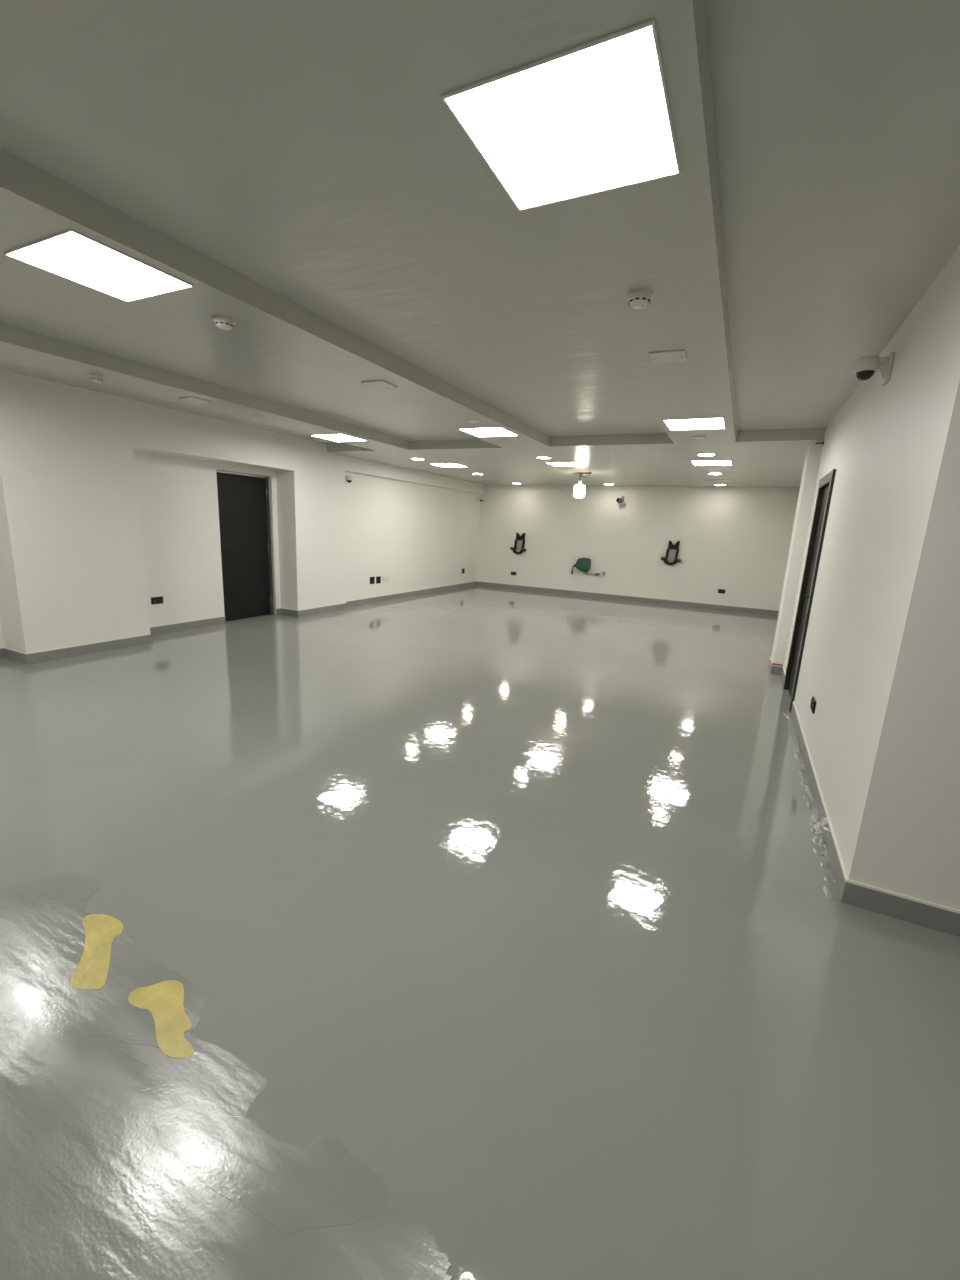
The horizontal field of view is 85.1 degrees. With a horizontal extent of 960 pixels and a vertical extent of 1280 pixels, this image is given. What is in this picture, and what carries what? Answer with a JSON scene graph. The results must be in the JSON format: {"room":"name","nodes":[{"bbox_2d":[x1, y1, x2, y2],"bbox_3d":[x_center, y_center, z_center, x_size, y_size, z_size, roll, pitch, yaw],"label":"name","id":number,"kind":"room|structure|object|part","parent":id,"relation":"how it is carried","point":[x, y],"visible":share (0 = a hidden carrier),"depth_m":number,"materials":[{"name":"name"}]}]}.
{"room":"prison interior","nodes":[
{"label":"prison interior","id":0,"kind":"room"},
{"bbox_2d":[0,370,484,652],"bbox_3d":[-4.167,-1.489,6.318,1.150,2.850,17.100,9,14,25],"label":"wall","id":1,"kind":"structure","parent":0,"point":[109,503],"depth_m":6.34,"materials":[{"name":"white paint"}]},
{"bbox_2d":[151,596,162,603],"bbox_3d":[-3.999,-0.491,6.482,0.019,0.086,0.146,9,14,25],"label":"wall socket","id":2,"kind":"object","parent":1,"relation":"attached to","point":[154,600],"visible":1,"depth_m":6.47,"materials":[{"name":"black plastic"}]},
{"bbox_2d":[0,581,476,663],"bbox_3d":[-3.946,-0.078,6.357,0.432,0.098,16.888,9,14,25],"label":"baseboard","id":3,"kind":"structure","parent":1,"relation":"attached to","point":[115,644],"depth_m":6.58,"materials":[{"name":"paint"}]},
{"bbox_2d":[216,470,274,620],"bbox_3d":[-3.436,-1.346,7.625,0.140,2.085,0.920,9,14,25],"label":"door","id":4,"kind":"structure","parent":1,"relation":"in","point":[244,500],"depth_m":7.64,"materials":[{"name":"black wood"}]},
{"bbox_3d":[-3.563,-1.251,7.315,0.055,0.160,0.130,9,14,25],"label":"handle","id":5,"kind":"part","parent":4,"relation":"part of","materials":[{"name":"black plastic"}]},
{"bbox_2d":[345,475,352,484],"bbox_3d":[-2.211,-2.681,8.749,0.170,0.150,0.116,9,14,25],"label":"security camera","id":6,"kind":"object","parent":1,"relation":"attached to","point":[348,479],"visible":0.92,"depth_m":8.71,"materials":[{"name":"white plastic"}]},
{"bbox_2d":[370,577,374,583],"bbox_3d":[-2.020,-1.120,9.817,0.019,0.130,0.130,9,14,25],"label":"wall socket","id":7,"kind":"object","parent":1,"relation":"attached to","point":[372,579],"visible":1,"depth_m":9.81,"materials":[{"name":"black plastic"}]},
{"bbox_2d":[376,576,380,583],"bbox_3d":[-1.936,-1.147,9.985,0.019,0.130,0.130,9,14,25],"label":"wall socket","id":8,"kind":"object","parent":1,"relation":"attached to","point":[378,579],"visible":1,"depth_m":9.97,"materials":[{"name":"grey plastic"}]},
{"bbox_2d":[383,576,388,581],"bbox_3d":[-1.829,-1.183,10.197,0.019,0.110,0.200,9,14,25],"label":"wall socket","id":9,"kind":"object","parent":1,"relation":"attached to","point":[385,579],"visible":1,"depth_m":10.20,"materials":[{"name":"white plastic"}]},
{"bbox_2d":[477,496,483,502],"bbox_3d":[0.013,-3.530,13.134,0.170,0.150,0.116,9,14,25],"label":"security camera","id":10,"kind":"object","parent":1,"relation":"attached to","point":[481,499],"visible":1,"depth_m":13.10,"materials":[{"name":"white plastic"}]},
{"bbox_2d":[0,585,959,1279],"bbox_3d":[0.054,0.659,4.536,10.800,0.200,17.400,9,14,25],"label":"floor","id":11,"kind":"structure","parent":0,"point":[514,903],"depth_m":2.06,"materials":[{"name":"grey paint"}]},
{"bbox_2d":[0,872,451,1279],"bbox_3d":[-2.419,1.046,1.729,4.880,0.002,1.530,9,14,25],"label":"coating patch","id":12,"kind":"object","parent":11,"relation":"on","point":[122,1158],"visible":1,"depth_m":1.25,"materials":[{"name":"grey paint"}]},
{"bbox_2d":[69,914,122,989],"bbox_3d":[-1.332,1.075,1.827,0.132,0.001,0.400,-4,14,-30],"label":"paint patch","id":13,"kind":"object","parent":12,"relation":"on","point":[91,972],"visible":1,"depth_m":1.81,"materials":[{"name":"yellow paint"}]},
{"bbox_2d":[128,980,193,1057],"bbox_3d":[-0.942,1.143,1.599,0.352,0.001,0.135,12,15,36],"label":"paint patch","id":14,"kind":"object","parent":12,"relation":"on","point":[164,1000],"visible":1,"depth_m":1.60,"materials":[{"name":"yellow paint"}]},
{"bbox_2d":[783,712,837,900],"bbox_3d":[2.147,0.881,3.474,0.084,0.009,2.801,9,14,25],"label":"coating splashes","id":15,"kind":"object","parent":11,"relation":"on","point":[818,838],"visible":0.98,"depth_m":2.78,"materials":[{"name":"grey paint"}]},
{"bbox_2d":[0,0,959,487],"bbox_3d":[0.186,-2.117,3.934,10.800,0.413,17.400,9,14,25],"label":"ceiling","id":16,"kind":"structure","parent":0,"point":[304,166],"depth_m":1.98,"materials":[{"name":"grey paint"}]},
{"bbox_2d":[88,374,104,382],"bbox_3d":[-3.060,-2.084,4.175,0.110,0.051,0.110,5,12,9],"label":"smoke detector","id":17,"kind":"object","parent":16,"relation":"attached to","point":[97,378],"visible":1,"depth_m":4.15,"materials":[{"name":"white plastic"}]},
{"bbox_2d":[3,229,193,301],"bbox_3d":[-1.673,-1.641,2.324,0.510,0.007,0.510,9,14,25],"label":"ceiling light panel","id":18,"kind":"object","parent":16,"relation":"attached to","point":[72,255],"visible":1,"depth_m":2.29,"materials":[{"name":"white plastic"}]},
{"bbox_2d":[178,397,211,403],"bbox_3d":[-2.667,-2.245,4.900,0.200,0.010,0.200,8,13,24],"label":"cover plate","id":19,"kind":"object","parent":16,"relation":"attached to","point":[189,399],"visible":1,"depth_m":4.88,"materials":[{"name":"white"}]},
{"bbox_2d":[213,315,234,329],"bbox_3d":[-1.391,-1.717,2.843,0.110,0.051,0.110,5,12,9],"label":"smoke detector","id":20,"kind":"object","parent":16,"relation":"attached to","point":[222,322],"visible":1,"depth_m":2.81,"materials":[{"name":"white plastic"}]},
{"bbox_2d":[310,434,367,441],"bbox_3d":[-1.811,-2.605,6.741,0.510,0.007,0.510,9,14,25],"label":"ceiling light panel","id":21,"kind":"object","parent":16,"relation":"attached to","point":[333,437],"visible":1,"depth_m":6.73,"materials":[{"name":"white plastic"}]},
{"bbox_2d":[361,380,396,388],"bbox_3d":[-0.776,-1.966,4.030,0.200,0.010,0.200,8,13,24],"label":"cover plate","id":22,"kind":"object","parent":16,"relation":"attached to","point":[377,384],"visible":1,"depth_m":4.01,"materials":[{"name":"white plastic"}]},
{"bbox_2d":[429,463,466,466],"bbox_3d":[-0.546,-3.085,9.238,0.510,0.007,0.510,9,14,25],"label":"ceiling light panel","id":23,"kind":"object","parent":16,"relation":"attached to","point":[436,464],"visible":1,"depth_m":9.18,"materials":[{"name":"white plastic"}]},
{"bbox_2d":[433,464,464,466],"bbox_3d":[-0.546,-3.086,9.237,0.494,0.003,0.494,9,14,25],"label":"diffuser","id":24,"kind":"object","parent":23,"relation":"attached to","point":[441,465],"depth_m":9.24,"materials":[{"name":"white plastic"}]},
{"bbox_2d":[466,419,479,422],"bbox_3d":[-0.071,-2.195,5.244,0.140,0.012,0.140,9,14,25],"label":"disc","id":25,"kind":"object","parent":16,"relation":"attached to","point":[467,420],"visible":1,"depth_m":5.22,"materials":[{"name":"white plastic"}]},
{"bbox_2d":[459,427,518,436],"bbox_3d":[0.102,-2.316,5.827,0.510,0.007,0.510,9,14,25],"label":"ceiling light panel","id":26,"kind":"object","parent":16,"relation":"attached to","point":[484,431],"visible":1,"depth_m":5.81,"materials":[{"name":"white plastic"}]},
{"bbox_2d":[536,456,551,458],"bbox_3d":[0.935,-2.670,7.657,0.240,0.011,0.240,9,14,25],"label":"recessed light","id":27,"kind":"object","parent":16,"relation":"in","point":[537,457],"visible":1,"depth_m":7.62,"materials":[{"name":"white plastic"}]},
{"bbox_2d":[441,19,680,210],"bbox_3d":[0.244,-1.352,1.407,0.510,0.007,0.510,9,14,25],"label":"ceiling light panel","id":28,"kind":"object","parent":16,"relation":"attached to","point":[593,117],"visible":1,"depth_m":1.35,"materials":[{"name":"white plastic"}]},
{"bbox_2d":[545,462,584,466],"bbox_3d":[1.367,-2.796,8.324,0.510,0.007,0.510,9,14,25],"label":"ceiling light panel","id":29,"kind":"object","parent":16,"relation":"attached to","point":[556,464],"visible":1,"depth_m":8.31,"materials":[{"name":"white plastic"}]},
{"bbox_2d":[573,472,591,497],"bbox_3d":[1.817,-2.795,9.434,0.199,0.442,0.337,-7,16,-38],"label":"hanging bulb","id":30,"kind":"object","parent":16,"relation":"hanging from","point":[579,489],"visible":1,"depth_m":9.39,"materials":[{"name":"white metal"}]},
{"bbox_3d":[1.800,-2.698,9.471,0.200,0.235,0.200,9,14,25],"label":"bulb","id":31,"kind":"part","parent":30,"relation":"part of","materials":[{"name":"white glass"}]},
{"bbox_2d":[627,289,652,308],"bbox_3d":[0.708,-1.504,2.321,0.110,0.051,0.110,5,12,9],"label":"smoke detector","id":32,"kind":"object","parent":16,"relation":"attached to","point":[640,298],"visible":1,"depth_m":2.29,"materials":[{"name":"white plastic"}]},
{"bbox_2d":[649,349,687,363],"bbox_3d":[1.115,-1.674,3.094,0.200,0.010,0.200,8,13,24],"label":"cover plate","id":33,"kind":"object","parent":16,"relation":"attached to","point":[672,356],"visible":1,"depth_m":3.08,"materials":[{"name":"white plastic"}]},
{"bbox_2d":[663,417,725,430],"bbox_3d":[2.020,-2.026,4.911,0.510,0.007,0.510,9,14,25],"label":"ceiling light panel","id":34,"kind":"object","parent":16,"relation":"attached to","point":[716,422],"visible":1,"depth_m":4.89,"materials":[{"name":"white plastic"}]},
{"bbox_2d":[693,436,706,438],"bbox_3d":[2.330,-2.145,5.538,0.140,0.012,0.140,9,14,25],"label":"disc","id":35,"kind":"object","parent":16,"relation":"attached to","point":[695,437],"visible":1,"depth_m":5.51,"materials":[{"name":"white"}]},
{"bbox_2d":[696,453,716,455],"bbox_3d":[2.884,-2.361,6.661,0.240,0.011,0.240,9,14,25],"label":"recessed light","id":36,"kind":"object","parent":16,"relation":"in","point":[698,454],"visible":1,"depth_m":6.63,"materials":[{"name":"white plastic"}]},
{"bbox_2d":[691,460,731,465],"bbox_3d":[3.285,-2.507,7.407,0.510,0.007,0.510,9,14,25],"label":"ceiling light panel","id":37,"kind":"object","parent":16,"relation":"attached to","point":[705,462],"visible":1,"depth_m":7.39,"materials":[{"name":"white plastic"}]},
{"bbox_2d":[692,461,730,464],"bbox_3d":[3.285,-2.508,7.407,0.494,0.003,0.494,9,14,25],"label":"diffuser","id":38,"kind":"object","parent":37,"relation":"attached to","point":[694,462],"depth_m":7.40,"materials":[{"name":"white plastic"}]},
{"bbox_2d":[707,472,722,474],"bbox_3d":[3.860,-2.732,8.586,0.240,0.011,0.240,9,14,25],"label":"recessed light","id":39,"kind":"object","parent":16,"relation":"in","point":[713,473],"visible":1,"depth_m":8.56,"materials":[{"name":"white"}]},
{"bbox_2d":[703,480,734,481],"bbox_3d":[4.412,-2.938,9.654,0.520,0.010,0.300,9,14,25],"label":"access hatch","id":40,"kind":"object","parent":16,"relation":"attached to","point":[703,480],"visible":1,"depth_m":9.67,"materials":[{"name":"white"}]},
{"bbox_2d":[477,485,799,609],"bbox_3d":[3.934,-2.277,11.730,10.800,2.850,0.300,9,14,25],"label":"wall","id":41,"kind":"structure","parent":0,"point":[735,540],"depth_m":11.70,"materials":[{"name":"white paint"}]},
{"bbox_2d":[510,533,525,553],"bbox_3d":[0.964,-2.391,12.972,0.418,0.528,0.124,9,14,25],"label":"wall bracket","id":42,"kind":"object","parent":41,"relation":"attached to","point":[519,544],"visible":1,"depth_m":12.97,"materials":[{"name":"black plastic"}]},
{"bbox_3d":[0.988,-2.353,13.020,0.150,0.260,0.030,9,14,25],"label":"plate","id":43,"kind":"part","parent":42,"relation":"part of","materials":[{"name":"grey plastic"}]},
{"bbox_3d":[1.008,-2.563,12.955,0.225,0.180,0.055,9,14,25],"label":"notched plate","id":44,"kind":"part","parent":42,"relation":"part of","materials":[{"name":"black plastic"}]},
{"bbox_2d":[571,558,590,573],"bbox_3d":[2.382,-1.742,12.332,0.438,0.397,0.205,9,14,25],"label":"hose reel","id":45,"kind":"object","parent":41,"relation":"attached to","point":[582,564],"visible":1,"depth_m":12.22,"materials":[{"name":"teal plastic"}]},
{"bbox_3d":[2.426,-1.767,12.296,0.337,0.326,0.160,9,14,25],"label":"casing","id":46,"kind":"part","parent":45,"relation":"part of","materials":[{"name":"teal plastic"}]},
{"bbox_2d":[616,496,623,504],"bbox_3d":[3.146,-3.129,11.709,0.170,0.200,0.150,9,14,25],"label":"camera","id":47,"kind":"object","parent":41,"relation":"attached to","point":[618,500],"visible":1,"depth_m":11.70,"materials":[{"name":"grey plastic"}]},
{"bbox_2d":[476,581,778,614],"bbox_3d":[3.041,-1.022,12.247,7.020,0.098,0.012,9,14,25],"label":"baseboard","id":48,"kind":"structure","parent":41,"relation":"attached to","point":[650,600],"depth_m":11.97,"materials":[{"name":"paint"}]},
{"bbox_2d":[661,541,680,564],"bbox_3d":[4.191,-1.899,11.431,0.418,0.528,0.124,9,14,25],"label":"wall bracket","id":49,"kind":"object","parent":41,"relation":"attached to","point":[671,554],"visible":1,"depth_m":11.44,"materials":[{"name":"black plastic"}]},
{"bbox_3d":[4.216,-1.861,11.479,0.150,0.260,0.030,9,14,25],"label":"plate","id":50,"kind":"part","parent":49,"relation":"part of","materials":[{"name":"grey plastic"}]},
{"bbox_3d":[4.236,-2.071,11.415,0.225,0.180,0.055,9,14,25],"label":"notched plate","id":51,"kind":"part","parent":49,"relation":"part of","materials":[{"name":"black plastic"}]},
{"bbox_2d":[718,589,725,593],"bbox_3d":[5.160,-1.040,11.165,0.146,0.086,0.019,9,14,25],"label":"wall socket","id":52,"kind":"object","parent":41,"relation":"attached to","point":[719,590],"visible":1,"depth_m":11.16,"materials":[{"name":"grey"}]},
{"bbox_2d":[771,245,959,909],"bbox_3d":[3.582,-0.320,2.616,3.116,2.850,17.100,9,14,25],"label":"wall","id":53,"kind":"structure","parent":0,"point":[880,663],"depth_m":2.21,"materials":[{"name":"white paint"}]},
{"bbox_2d":[783,469,835,711],"bbox_3d":[3.129,-0.436,4.837,0.235,2.095,0.890,9,14,25],"label":"door","id":54,"kind":"structure","parent":53,"relation":"in","point":[825,488],"depth_m":5.01,"materials":[{"name":"black metal"}]},
{"bbox_2d":[810,697,815,713],"bbox_3d":[2.330,0.455,3.662,0.019,0.086,0.146,9,14,25],"label":"wall socket","id":55,"kind":"object","parent":53,"relation":"attached to","point":[813,701],"visible":1,"depth_m":3.62,"materials":[{"name":"black plastic"}]},
{"bbox_2d":[769,657,959,935],"bbox_3d":[3.287,1.014,2.902,2.728,0.098,16.888,9,14,25],"label":"baseboard","id":56,"kind":"structure","parent":53,"relation":"attached to","point":[922,914],"depth_m":2.19,"materials":[{"name":"paint"}]},
{"bbox_2d":[853,352,894,385],"bbox_3d":[2.189,-1.507,2.923,0.170,0.150,0.116,9,14,25],"label":"security camera","id":57,"kind":"object","parent":53,"relation":"attached to","point":[865,367],"visible":1,"depth_m":2.89,"materials":[{"name":"white plastic"}]},
{"bbox_3d":[2.206,-1.507,2.914,0.092,0.115,0.064,9,14,25],"label":"arm","id":58,"kind":"part","parent":57,"relation":"part of","materials":[{"name":"white plastic"}]},
{"bbox_3d":[2.255,-1.497,2.892,0.022,0.150,0.110,9,14,25],"label":"wall plate","id":59,"kind":"part","parent":57,"relation":"part of","materials":[{"name":"white plastic"}]}
]}

